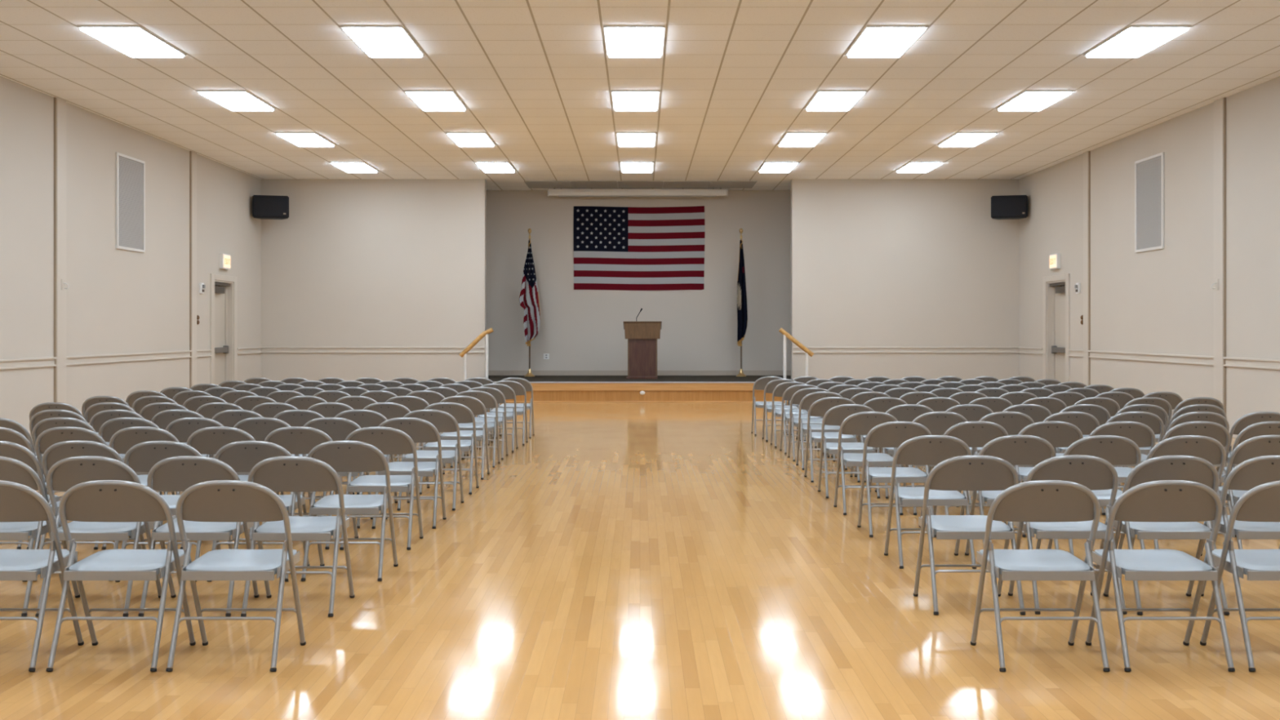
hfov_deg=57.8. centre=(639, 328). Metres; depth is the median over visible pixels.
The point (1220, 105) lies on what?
trim
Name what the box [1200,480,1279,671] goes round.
folding chair
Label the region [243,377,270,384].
folding chair
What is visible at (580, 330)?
wall
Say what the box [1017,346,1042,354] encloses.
trim
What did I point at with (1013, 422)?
folding chair
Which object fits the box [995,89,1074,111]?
recessed light
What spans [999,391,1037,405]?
folding chair
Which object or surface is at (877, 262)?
wall
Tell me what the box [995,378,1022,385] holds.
folding chair
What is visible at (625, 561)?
floor
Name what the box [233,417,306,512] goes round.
folding chair
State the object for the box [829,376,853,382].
folding chair
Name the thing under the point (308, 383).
folding chair
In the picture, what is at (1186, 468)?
folding chair
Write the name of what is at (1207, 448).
folding chair
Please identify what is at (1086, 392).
folding chair
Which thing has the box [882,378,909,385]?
folding chair
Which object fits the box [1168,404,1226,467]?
folding chair
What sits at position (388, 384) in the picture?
folding chair
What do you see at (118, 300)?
wall
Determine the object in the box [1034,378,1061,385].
folding chair
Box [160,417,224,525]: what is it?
folding chair
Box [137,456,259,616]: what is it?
folding chair
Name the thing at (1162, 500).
folding chair
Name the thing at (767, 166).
recessed light
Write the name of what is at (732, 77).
ceiling
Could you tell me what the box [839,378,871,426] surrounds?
folding chair
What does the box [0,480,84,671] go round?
folding chair
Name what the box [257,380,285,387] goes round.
folding chair
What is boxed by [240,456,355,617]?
folding chair
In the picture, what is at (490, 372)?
baseboard
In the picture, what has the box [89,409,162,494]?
folding chair
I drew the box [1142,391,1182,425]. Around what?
folding chair
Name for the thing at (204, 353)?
trim
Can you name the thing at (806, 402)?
folding chair
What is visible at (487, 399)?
folding chair
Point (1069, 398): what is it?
folding chair
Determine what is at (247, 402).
folding chair
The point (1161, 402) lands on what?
folding chair
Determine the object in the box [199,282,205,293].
fire alarm strobe
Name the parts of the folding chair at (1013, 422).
frame, backrest, seat frame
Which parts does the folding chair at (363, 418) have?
frame, backrest, leg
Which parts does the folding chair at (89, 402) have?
backrest, frame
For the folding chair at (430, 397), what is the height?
0.760 m
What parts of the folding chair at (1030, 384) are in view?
backrest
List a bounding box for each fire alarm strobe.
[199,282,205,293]
[1074,282,1080,293]
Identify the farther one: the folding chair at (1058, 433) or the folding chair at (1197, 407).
the folding chair at (1197, 407)
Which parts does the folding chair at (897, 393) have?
backrest, frame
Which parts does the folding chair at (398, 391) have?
backrest, frame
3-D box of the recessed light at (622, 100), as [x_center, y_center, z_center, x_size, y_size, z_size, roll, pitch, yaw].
[-0.055,-2.930,14.932,0.600,0.040,1.185,0,0,0]
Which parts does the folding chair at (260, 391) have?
backrest, frame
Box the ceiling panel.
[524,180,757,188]
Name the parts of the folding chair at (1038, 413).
frame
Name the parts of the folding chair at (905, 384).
frame, backrest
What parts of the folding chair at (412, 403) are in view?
frame, backrest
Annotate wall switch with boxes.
[196,315,199,324]
[1080,315,1083,324]
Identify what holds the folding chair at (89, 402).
on the floor
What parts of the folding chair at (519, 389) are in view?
leg, seat frame, seat, frame, backrest, leg, leg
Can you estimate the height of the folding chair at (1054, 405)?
0.760 m
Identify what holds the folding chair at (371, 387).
on the floor
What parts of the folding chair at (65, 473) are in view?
leg, leg, backrest, frame, seat, seat frame, leg, leg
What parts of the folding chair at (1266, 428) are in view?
frame, backrest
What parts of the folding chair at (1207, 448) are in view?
leg, leg, frame, backrest, leg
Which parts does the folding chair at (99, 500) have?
leg, leg, backrest, frame, seat frame, seat, leg, leg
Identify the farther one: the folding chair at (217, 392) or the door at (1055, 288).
the door at (1055, 288)
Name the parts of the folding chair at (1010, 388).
backrest, frame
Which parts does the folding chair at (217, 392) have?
backrest, frame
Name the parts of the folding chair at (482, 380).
frame, backrest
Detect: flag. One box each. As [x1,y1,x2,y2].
[519,228,540,377]
[573,205,705,290]
[736,228,747,377]
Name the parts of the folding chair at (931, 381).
backrest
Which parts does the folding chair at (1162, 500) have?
leg, leg, seat, seat frame, frame, backrest, leg, leg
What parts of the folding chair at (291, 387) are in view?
backrest, frame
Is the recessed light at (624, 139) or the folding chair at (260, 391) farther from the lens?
the recessed light at (624, 139)
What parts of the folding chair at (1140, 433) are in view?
seat frame, frame, backrest, seat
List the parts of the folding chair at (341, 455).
leg, leg, backrest, frame, seat, seat frame, leg, leg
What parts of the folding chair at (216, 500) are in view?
leg, leg, backrest, frame, seat frame, seat, leg, leg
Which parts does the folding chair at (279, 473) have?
leg, leg, backrest, frame, seat frame, seat, leg, leg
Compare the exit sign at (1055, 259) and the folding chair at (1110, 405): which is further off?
the exit sign at (1055, 259)
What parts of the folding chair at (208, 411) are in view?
frame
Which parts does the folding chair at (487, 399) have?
seat, seat frame, frame, backrest, leg, leg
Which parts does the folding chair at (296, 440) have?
backrest, frame, leg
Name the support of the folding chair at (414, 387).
on the floor
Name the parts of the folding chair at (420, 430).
leg, seat frame, frame, backrest, seat, leg, leg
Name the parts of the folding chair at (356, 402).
frame, backrest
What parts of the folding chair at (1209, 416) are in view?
frame, backrest, seat frame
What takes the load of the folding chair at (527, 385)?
on the floor
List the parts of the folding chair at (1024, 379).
backrest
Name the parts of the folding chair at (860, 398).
backrest, frame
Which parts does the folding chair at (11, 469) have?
backrest, frame, seat frame, seat, leg, leg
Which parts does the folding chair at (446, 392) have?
frame, backrest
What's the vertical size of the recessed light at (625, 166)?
0.040 m
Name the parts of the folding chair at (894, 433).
leg, leg, seat frame, seat, frame, backrest, leg, leg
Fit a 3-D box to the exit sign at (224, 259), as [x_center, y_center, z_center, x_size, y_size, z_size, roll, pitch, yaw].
[-7.429,-1.205,20.780,0.082,0.270,0.380,0,0,0]
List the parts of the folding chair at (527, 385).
seat, seat frame, frame, backrest, leg, leg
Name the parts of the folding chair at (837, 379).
backrest, frame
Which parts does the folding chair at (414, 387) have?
frame, backrest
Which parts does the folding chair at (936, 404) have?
backrest, frame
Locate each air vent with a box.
[115,152,145,252]
[1134,152,1164,252]
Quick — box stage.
[488,375,791,402]
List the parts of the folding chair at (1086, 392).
frame, backrest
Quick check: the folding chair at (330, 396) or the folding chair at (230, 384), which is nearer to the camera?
the folding chair at (330, 396)
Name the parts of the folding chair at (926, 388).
backrest, frame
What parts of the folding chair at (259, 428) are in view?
seat frame, backrest, frame, leg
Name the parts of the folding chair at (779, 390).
leg, leg, backrest, frame, seat frame, seat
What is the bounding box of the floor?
[0,402,1279,719]
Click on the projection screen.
(551, 192)
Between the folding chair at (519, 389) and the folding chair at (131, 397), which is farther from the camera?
the folding chair at (519, 389)
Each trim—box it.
[0,356,57,369]
[53,97,66,403]
[66,350,191,365]
[189,151,196,388]
[196,349,211,357]
[237,346,262,354]
[261,346,484,352]
[484,178,484,377]
[791,178,793,379]
[791,346,1018,352]
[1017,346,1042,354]
[1068,349,1083,357]
[1083,151,1090,386]
[1088,350,1213,365]
[1213,97,1226,427]
[1222,356,1279,369]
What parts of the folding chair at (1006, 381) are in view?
frame, backrest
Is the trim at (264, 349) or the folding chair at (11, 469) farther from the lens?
the trim at (264, 349)
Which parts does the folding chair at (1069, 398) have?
frame, backrest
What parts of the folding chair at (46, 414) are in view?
backrest, frame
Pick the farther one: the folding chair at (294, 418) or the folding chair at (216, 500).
the folding chair at (294, 418)
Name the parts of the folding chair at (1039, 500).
leg, leg, seat, seat frame, frame, backrest, leg, leg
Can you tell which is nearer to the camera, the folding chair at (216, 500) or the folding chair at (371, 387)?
the folding chair at (216, 500)
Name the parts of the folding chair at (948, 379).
backrest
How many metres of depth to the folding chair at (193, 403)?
10.61 m
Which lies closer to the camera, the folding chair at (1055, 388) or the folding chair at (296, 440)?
the folding chair at (296, 440)
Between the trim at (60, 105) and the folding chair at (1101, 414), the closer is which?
the folding chair at (1101, 414)
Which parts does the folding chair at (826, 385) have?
backrest, frame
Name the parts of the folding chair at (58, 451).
leg, seat, backrest, frame, leg, leg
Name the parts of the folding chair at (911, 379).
frame, backrest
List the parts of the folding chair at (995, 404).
frame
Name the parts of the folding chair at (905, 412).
leg, seat frame, seat, backrest, frame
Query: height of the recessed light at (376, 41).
0.040 m
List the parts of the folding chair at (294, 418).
backrest, frame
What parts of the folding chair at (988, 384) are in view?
backrest, frame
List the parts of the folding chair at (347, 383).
backrest, frame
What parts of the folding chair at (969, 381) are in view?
backrest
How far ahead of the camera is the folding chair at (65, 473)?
5.61 m
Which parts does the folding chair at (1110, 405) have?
frame, backrest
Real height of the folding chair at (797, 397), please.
0.760 m
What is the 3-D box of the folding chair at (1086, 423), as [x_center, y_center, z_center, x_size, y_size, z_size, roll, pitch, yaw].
[3.200,0.992,8.735,0.461,0.760,0.446,0,0,0]
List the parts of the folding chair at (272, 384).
backrest, frame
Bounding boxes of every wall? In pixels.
[0,75,261,432]
[261,178,486,382]
[486,190,791,370]
[791,178,1018,380]
[1018,75,1279,429]
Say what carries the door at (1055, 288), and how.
in the wall at (1159, 300)
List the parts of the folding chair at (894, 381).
backrest, frame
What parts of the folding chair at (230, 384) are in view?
backrest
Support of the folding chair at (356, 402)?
on the floor
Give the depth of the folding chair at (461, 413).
9.68 m
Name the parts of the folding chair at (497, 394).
frame, backrest, seat, seat frame, leg, leg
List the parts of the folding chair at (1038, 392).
frame, backrest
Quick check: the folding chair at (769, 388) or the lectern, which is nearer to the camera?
the folding chair at (769, 388)
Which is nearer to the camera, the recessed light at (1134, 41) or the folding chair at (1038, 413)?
the folding chair at (1038, 413)
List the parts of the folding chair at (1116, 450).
leg, leg, backrest, frame, seat, seat frame, leg, leg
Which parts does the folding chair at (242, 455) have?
leg, leg, backrest, frame, seat, leg, seat frame, leg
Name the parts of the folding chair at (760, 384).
leg, leg, backrest, frame, seat, seat frame, leg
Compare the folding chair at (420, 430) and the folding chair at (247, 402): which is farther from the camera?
the folding chair at (247, 402)
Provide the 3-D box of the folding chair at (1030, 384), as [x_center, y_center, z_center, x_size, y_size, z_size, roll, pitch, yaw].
[4.533,0.992,13.568,0.461,0.760,0.446,0,0,0]
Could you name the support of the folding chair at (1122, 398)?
on the floor
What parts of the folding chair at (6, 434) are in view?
backrest, frame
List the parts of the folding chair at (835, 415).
leg, leg, backrest, frame, seat frame, seat, leg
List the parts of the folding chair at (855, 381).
backrest, frame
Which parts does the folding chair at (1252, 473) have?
leg, leg, seat frame, seat, frame, backrest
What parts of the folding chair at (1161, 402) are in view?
frame, backrest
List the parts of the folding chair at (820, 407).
leg, leg, backrest, frame, seat frame, seat, leg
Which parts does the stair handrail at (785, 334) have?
post, rail, post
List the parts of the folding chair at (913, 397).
backrest, frame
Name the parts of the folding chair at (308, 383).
backrest, frame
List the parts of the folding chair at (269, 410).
frame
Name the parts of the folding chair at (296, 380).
backrest, frame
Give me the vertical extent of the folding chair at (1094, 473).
0.760 m
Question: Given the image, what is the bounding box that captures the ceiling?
[0,0,1279,190]
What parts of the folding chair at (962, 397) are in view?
frame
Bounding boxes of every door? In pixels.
[210,273,237,385]
[1042,273,1069,382]
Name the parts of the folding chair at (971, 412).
frame, backrest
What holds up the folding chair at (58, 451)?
on the floor
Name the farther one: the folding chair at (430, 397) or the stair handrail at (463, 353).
the stair handrail at (463, 353)
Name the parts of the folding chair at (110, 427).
backrest, frame, seat frame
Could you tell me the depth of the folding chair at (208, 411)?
9.66 m
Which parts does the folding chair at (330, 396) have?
backrest, frame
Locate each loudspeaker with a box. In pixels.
[252,195,288,219]
[991,195,1027,219]
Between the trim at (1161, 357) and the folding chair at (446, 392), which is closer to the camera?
the folding chair at (446, 392)
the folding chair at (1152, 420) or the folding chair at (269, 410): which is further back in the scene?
the folding chair at (269, 410)
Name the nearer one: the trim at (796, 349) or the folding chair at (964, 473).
the folding chair at (964, 473)
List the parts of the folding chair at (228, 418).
backrest, frame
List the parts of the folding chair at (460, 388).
frame, backrest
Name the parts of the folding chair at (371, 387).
frame, backrest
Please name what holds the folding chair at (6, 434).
on the floor
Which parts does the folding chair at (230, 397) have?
backrest, frame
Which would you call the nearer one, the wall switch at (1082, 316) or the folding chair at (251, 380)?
the folding chair at (251, 380)
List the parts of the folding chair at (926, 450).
leg, leg, seat frame, seat, frame, backrest, leg, leg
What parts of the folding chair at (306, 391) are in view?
backrest, frame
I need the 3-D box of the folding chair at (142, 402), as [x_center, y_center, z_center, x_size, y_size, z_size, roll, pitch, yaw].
[-4.443,0.992,10.748,0.461,0.760,0.446,0,0,0]
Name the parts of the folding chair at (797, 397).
leg, leg, seat frame, seat, backrest, frame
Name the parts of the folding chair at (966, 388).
frame, backrest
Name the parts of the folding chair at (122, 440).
seat, backrest, frame, leg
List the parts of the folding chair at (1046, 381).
backrest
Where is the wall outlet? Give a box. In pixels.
[543,353,549,359]
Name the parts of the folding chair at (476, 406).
seat, seat frame, frame, backrest, leg, leg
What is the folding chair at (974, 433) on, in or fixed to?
on the floor
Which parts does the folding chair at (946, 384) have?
frame, backrest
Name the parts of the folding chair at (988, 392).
frame, backrest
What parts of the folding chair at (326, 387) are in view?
backrest, frame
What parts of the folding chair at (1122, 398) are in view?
frame, backrest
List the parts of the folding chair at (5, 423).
backrest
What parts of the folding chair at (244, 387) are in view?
backrest, frame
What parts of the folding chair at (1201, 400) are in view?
backrest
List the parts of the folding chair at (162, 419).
backrest, frame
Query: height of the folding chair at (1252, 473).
0.760 m
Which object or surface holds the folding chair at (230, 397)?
on the floor
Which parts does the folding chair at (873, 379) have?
backrest, frame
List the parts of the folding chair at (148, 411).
backrest, frame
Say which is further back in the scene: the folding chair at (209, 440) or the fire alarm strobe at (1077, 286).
the fire alarm strobe at (1077, 286)
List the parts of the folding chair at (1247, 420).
frame, backrest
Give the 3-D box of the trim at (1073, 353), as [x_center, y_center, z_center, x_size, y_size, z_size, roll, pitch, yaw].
[7.455,0.417,19.815,0.030,0.119,0.690,0,0,0]
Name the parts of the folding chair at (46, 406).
backrest, frame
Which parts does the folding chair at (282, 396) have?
backrest, frame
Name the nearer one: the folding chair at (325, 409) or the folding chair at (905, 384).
the folding chair at (325, 409)
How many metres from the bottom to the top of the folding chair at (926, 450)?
0.760 m
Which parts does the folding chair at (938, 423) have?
leg, seat frame, backrest, frame, leg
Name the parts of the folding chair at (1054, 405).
frame, backrest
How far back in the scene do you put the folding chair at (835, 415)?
9.46 m
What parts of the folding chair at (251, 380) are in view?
backrest, frame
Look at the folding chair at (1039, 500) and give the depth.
4.74 m
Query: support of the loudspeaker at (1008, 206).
attached to the wall at (1159, 300)
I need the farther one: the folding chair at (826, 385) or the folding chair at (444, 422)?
the folding chair at (826, 385)
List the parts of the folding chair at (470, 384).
frame, backrest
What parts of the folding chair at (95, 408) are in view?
backrest, frame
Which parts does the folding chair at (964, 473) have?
leg, leg, seat, seat frame, frame, backrest, leg, leg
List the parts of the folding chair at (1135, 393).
frame, backrest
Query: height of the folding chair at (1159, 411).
0.760 m
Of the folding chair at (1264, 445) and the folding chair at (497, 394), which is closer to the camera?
the folding chair at (1264, 445)
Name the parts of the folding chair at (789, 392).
leg, leg, backrest, frame, seat, seat frame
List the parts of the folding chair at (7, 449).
backrest, frame, leg, leg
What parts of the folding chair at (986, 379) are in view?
backrest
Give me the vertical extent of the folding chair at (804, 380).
0.760 m
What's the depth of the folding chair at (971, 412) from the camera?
9.43 m
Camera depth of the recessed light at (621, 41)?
11.74 m
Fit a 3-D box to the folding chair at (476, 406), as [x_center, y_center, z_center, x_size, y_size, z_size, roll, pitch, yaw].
[-1.640,0.992,10.743,0.461,0.760,0.446,0,0,0]
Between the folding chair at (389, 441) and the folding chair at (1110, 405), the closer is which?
the folding chair at (389, 441)
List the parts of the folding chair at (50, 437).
seat frame, backrest, frame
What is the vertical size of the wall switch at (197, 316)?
0.170 m
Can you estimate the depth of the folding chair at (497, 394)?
12.25 m
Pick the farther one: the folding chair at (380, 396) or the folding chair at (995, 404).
the folding chair at (380, 396)
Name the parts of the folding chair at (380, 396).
frame, backrest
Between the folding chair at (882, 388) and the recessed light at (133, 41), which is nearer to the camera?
the recessed light at (133, 41)
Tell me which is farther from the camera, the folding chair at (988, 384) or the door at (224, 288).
the door at (224, 288)
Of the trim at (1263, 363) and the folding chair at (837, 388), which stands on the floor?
the folding chair at (837, 388)
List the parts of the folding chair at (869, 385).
backrest, frame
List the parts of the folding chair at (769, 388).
leg, leg, backrest, frame, seat, seat frame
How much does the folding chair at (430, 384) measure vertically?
0.760 m
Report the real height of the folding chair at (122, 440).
0.760 m
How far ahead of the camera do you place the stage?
21.67 m
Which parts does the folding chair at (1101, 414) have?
seat frame, seat, frame, backrest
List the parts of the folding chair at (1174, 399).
frame, backrest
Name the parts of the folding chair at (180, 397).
backrest, frame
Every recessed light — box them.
[76,25,186,57]
[196,89,275,111]
[275,132,335,146]
[329,161,378,173]
[340,25,424,57]
[404,89,466,111]
[445,132,495,146]
[475,161,515,173]
[603,25,665,57]
[611,89,659,111]
[616,132,656,146]
[619,161,653,173]
[758,161,799,173]
[777,132,826,146]
[804,89,866,111]
[844,25,928,57]
[895,161,944,173]
[937,132,997,146]
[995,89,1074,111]
[1083,25,1191,57]
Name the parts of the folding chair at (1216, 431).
frame, backrest, seat frame, leg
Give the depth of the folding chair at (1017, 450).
6.72 m
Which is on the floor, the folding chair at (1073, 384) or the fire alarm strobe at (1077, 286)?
the folding chair at (1073, 384)
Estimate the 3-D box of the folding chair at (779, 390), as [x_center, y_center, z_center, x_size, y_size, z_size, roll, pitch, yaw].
[1.770,0.992,13.579,0.461,0.760,0.446,0,0,0]
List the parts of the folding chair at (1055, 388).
frame, backrest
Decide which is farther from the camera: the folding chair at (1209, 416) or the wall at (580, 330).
the wall at (580, 330)
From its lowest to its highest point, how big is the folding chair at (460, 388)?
0.760 m
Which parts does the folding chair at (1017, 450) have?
leg, leg, seat frame, seat, backrest, frame, leg, leg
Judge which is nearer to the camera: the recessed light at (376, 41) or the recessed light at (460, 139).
the recessed light at (376, 41)
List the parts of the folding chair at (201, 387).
backrest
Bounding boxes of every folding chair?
[0,417,35,456]
[0,426,38,549]
[0,440,59,581]
[0,456,63,616]
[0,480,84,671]
[26,426,106,549]
[29,402,84,451]
[29,409,87,457]
[31,417,96,499]
[32,440,142,581]
[35,456,161,616]
[46,480,195,671]
[81,395,129,434]
[84,402,136,446]
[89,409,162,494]
[98,417,174,494]
[102,426,180,549]
[115,440,220,582]
[125,390,167,407]
[131,395,177,413]
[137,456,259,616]
[138,402,191,445]
[151,409,213,493]
[160,386,192,399]
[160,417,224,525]
[165,480,306,671]
[172,390,212,405]
[180,426,255,549]
[182,395,226,412]
[190,383,220,391]
[195,402,243,419]
[204,386,235,397]
[206,440,310,582]
[211,409,279,494]
[218,380,247,387]
[219,390,257,404]
[231,383,262,391]
[233,395,276,410]
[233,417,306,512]
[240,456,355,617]
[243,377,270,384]
[248,386,279,396]
[251,402,297,417]
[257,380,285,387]
[257,426,342,549]
[266,390,304,403]
[273,383,303,391]
[273,409,337,496]
[280,377,307,384]
[284,395,327,409]
[293,386,324,395]
[297,380,325,386]
[297,417,373,528]
[300,440,398,581]
[303,402,364,494]
[313,390,350,402]
[315,383,345,391]
[317,377,345,383]
[329,409,397,502]
[334,395,377,475]
[336,386,368,395]
[337,380,364,386]
[339,426,423,550]
[355,377,382,383]
[356,383,386,391]
[356,402,419,494]
[360,390,406,462]
[371,417,446,528]
[376,380,404,387]
[381,386,422,449]
[385,395,429,462]
[391,377,418,384]
[396,409,463,510]
[398,383,428,391]
[401,390,445,467]
[414,380,443,387]
[417,386,465,455]
[419,402,479,494]
[428,377,456,384]
[439,383,477,452]
[439,395,489,479]
[450,390,500,467]
[453,380,489,442]
[461,386,508,459]
[465,377,495,438]
[475,383,518,452]
[487,380,528,444]
[496,377,534,438]
[751,376,788,435]
[762,378,800,441]
[770,382,813,447]
[779,384,823,453]
[786,376,822,435]
[787,387,835,461]
[795,391,847,470]
[801,378,834,440]
[804,396,860,482]
[808,382,845,448]
[817,404,879,498]
[822,384,861,440]
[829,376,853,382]
[831,387,879,457]
[833,411,902,515]
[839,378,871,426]
[849,391,893,467]
[854,396,910,482]
[857,382,885,389]
[857,421,936,537]
[865,376,891,382]
[871,384,902,392]
[875,387,918,453]
[875,404,933,498]
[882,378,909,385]
[884,435,976,568]
[890,391,938,466]
[897,382,924,388]
[901,376,926,382]
[902,411,971,515]
[907,396,960,468]
[913,384,944,392]
[913,455,1025,614]
[920,378,946,384]
[929,387,963,397]
[933,421,1008,515]
[937,376,962,382]
[937,382,964,388]
[945,404,993,453]
[949,391,986,404]
[955,384,986,391]
[958,378,984,384]
[964,435,1058,555]
[967,411,1034,497]
[968,396,1013,413]
[969,480,1110,671]
[973,376,999,382]
[975,387,1008,397]
[978,382,1006,387]
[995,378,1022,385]
[999,384,1029,392]
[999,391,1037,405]
[1002,404,1051,422]
[1003,421,1083,537]
[1008,376,1035,382]
[1008,454,1127,613]
[1017,382,1045,387]
[1020,387,1054,397]
[1022,396,1066,482]
[1032,391,1086,465]
[1033,411,1105,515]
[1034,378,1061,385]
[1041,384,1071,392]
[1047,435,1145,555]
[1053,404,1111,453]
[1057,382,1086,388]
[1064,387,1099,398]
[1074,396,1122,466]
[1084,384,1115,417]
[1084,480,1235,671]
[1088,421,1155,506]
[1094,391,1134,426]
[1103,455,1229,614]
[1105,411,1164,488]
[1109,387,1147,455]
[1115,404,1168,490]
[1123,396,1172,467]
[1131,435,1226,555]
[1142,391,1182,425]
[1161,421,1236,537]
[1167,411,1229,471]
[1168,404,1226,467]
[1172,396,1224,416]
[1200,455,1279,596]
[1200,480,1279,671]
[1218,435,1279,549]
[1219,411,1279,486]
[1224,421,1279,505]
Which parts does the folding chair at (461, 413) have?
leg, seat, seat frame, frame, backrest, leg, leg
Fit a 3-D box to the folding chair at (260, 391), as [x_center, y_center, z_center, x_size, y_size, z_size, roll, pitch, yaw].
[-3.953,0.992,12.362,0.461,0.760,0.446,0,0,0]
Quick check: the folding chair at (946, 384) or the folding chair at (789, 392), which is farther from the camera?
the folding chair at (946, 384)
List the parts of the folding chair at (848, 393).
backrest, frame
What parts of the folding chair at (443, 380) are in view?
backrest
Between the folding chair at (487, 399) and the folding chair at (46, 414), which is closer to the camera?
the folding chair at (46, 414)
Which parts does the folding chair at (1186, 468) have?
leg, leg, seat frame, seat, frame, backrest, leg, leg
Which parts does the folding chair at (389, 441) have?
leg, leg, seat, backrest, frame, seat frame, leg, leg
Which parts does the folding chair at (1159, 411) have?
frame, backrest, seat, seat frame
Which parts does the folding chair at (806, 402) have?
leg, leg, seat frame, backrest, frame, seat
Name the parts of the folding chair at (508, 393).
seat frame, seat, frame, backrest, leg, leg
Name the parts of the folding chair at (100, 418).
backrest, frame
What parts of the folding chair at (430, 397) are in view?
frame, backrest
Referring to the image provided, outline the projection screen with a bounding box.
[547,188,728,196]
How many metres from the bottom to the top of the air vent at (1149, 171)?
1.370 m
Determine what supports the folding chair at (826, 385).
on the floor
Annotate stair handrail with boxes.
[459,327,493,380]
[778,328,813,378]
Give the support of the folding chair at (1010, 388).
on the floor
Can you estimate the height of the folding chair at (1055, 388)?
0.760 m
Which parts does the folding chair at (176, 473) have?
leg, leg, backrest, frame, seat, seat frame, leg, leg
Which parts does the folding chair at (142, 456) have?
leg, leg, backrest, frame, seat, seat frame, leg, leg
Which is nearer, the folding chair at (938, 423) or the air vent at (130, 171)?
the folding chair at (938, 423)
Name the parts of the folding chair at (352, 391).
frame, backrest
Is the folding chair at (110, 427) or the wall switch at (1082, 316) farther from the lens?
the wall switch at (1082, 316)
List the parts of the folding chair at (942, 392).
backrest, frame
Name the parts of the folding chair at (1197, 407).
frame, backrest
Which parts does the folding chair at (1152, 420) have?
seat frame, frame, backrest, seat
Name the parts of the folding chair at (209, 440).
backrest, frame, seat, leg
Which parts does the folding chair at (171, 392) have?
backrest, frame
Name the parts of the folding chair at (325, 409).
backrest, frame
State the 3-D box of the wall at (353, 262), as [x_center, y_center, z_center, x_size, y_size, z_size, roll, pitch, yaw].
[-5.265,-0.790,22.970,4.410,4.320,0.200,0,0,0]
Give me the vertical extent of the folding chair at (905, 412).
0.760 m
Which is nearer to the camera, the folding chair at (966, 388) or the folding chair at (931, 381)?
the folding chair at (966, 388)
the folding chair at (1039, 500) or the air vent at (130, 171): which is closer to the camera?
the folding chair at (1039, 500)
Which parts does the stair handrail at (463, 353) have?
post, rail, post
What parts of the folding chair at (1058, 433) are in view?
leg, seat frame, seat, backrest, frame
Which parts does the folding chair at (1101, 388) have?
frame, backrest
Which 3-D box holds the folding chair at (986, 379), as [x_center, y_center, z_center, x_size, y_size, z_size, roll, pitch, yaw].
[4.453,0.992,15.095,0.461,0.760,0.446,0,0,0]
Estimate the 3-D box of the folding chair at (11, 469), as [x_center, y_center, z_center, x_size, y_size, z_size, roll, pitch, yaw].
[-3.140,0.992,5.735,0.461,0.760,0.446,0,0,0]
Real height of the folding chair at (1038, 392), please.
0.760 m
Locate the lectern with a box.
[623,321,662,378]
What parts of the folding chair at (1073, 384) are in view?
backrest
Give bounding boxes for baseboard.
[488,370,791,375]
[1170,418,1237,438]
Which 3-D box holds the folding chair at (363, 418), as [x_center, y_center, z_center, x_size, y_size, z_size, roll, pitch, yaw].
[-2.130,0.992,8.944,0.461,0.760,0.446,0,0,0]
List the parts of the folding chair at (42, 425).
backrest, frame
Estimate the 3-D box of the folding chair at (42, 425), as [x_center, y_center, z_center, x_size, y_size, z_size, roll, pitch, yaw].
[-4.002,0.992,8.166,0.461,0.760,0.446,0,0,0]
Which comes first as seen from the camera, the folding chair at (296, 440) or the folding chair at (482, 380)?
the folding chair at (296, 440)
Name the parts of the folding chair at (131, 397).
backrest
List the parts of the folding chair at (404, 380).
backrest, frame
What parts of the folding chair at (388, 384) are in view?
backrest, frame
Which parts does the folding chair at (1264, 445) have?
seat frame, seat, leg, frame, backrest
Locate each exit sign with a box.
[219,253,230,269]
[1049,253,1060,269]
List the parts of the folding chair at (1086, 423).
seat, frame, backrest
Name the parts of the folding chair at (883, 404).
leg, backrest, frame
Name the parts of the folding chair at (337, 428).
frame, backrest, seat frame, leg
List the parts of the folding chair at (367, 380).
backrest, frame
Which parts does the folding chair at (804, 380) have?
backrest, frame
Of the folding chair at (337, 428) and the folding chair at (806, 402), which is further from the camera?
the folding chair at (806, 402)
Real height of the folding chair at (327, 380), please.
0.760 m
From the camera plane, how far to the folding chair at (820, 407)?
10.43 m
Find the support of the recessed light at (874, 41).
in the ceiling
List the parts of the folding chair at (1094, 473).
leg, leg, seat frame, seat, frame, backrest, leg, leg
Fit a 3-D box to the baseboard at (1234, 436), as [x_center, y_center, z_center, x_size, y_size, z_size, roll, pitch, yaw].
[7.463,1.320,8.428,0.015,0.100,28.855,0,0,0]
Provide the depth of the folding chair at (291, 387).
12.96 m
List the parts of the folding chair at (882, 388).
backrest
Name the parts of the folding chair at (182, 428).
leg, backrest, frame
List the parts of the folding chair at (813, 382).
backrest, frame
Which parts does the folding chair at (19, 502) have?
backrest, frame, seat, seat frame, leg, leg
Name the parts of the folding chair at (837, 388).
backrest, frame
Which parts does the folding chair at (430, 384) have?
frame, backrest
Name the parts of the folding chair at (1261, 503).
leg, leg, seat, seat frame, frame, backrest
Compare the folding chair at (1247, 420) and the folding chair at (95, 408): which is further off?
the folding chair at (95, 408)
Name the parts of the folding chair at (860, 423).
leg, leg, backrest, frame, seat, seat frame, leg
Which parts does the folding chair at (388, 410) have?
frame, backrest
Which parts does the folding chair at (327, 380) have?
backrest, frame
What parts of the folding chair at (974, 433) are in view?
leg, leg, backrest, frame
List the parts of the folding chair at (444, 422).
leg, seat frame, seat, frame, backrest, leg, leg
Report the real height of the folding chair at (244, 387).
0.760 m

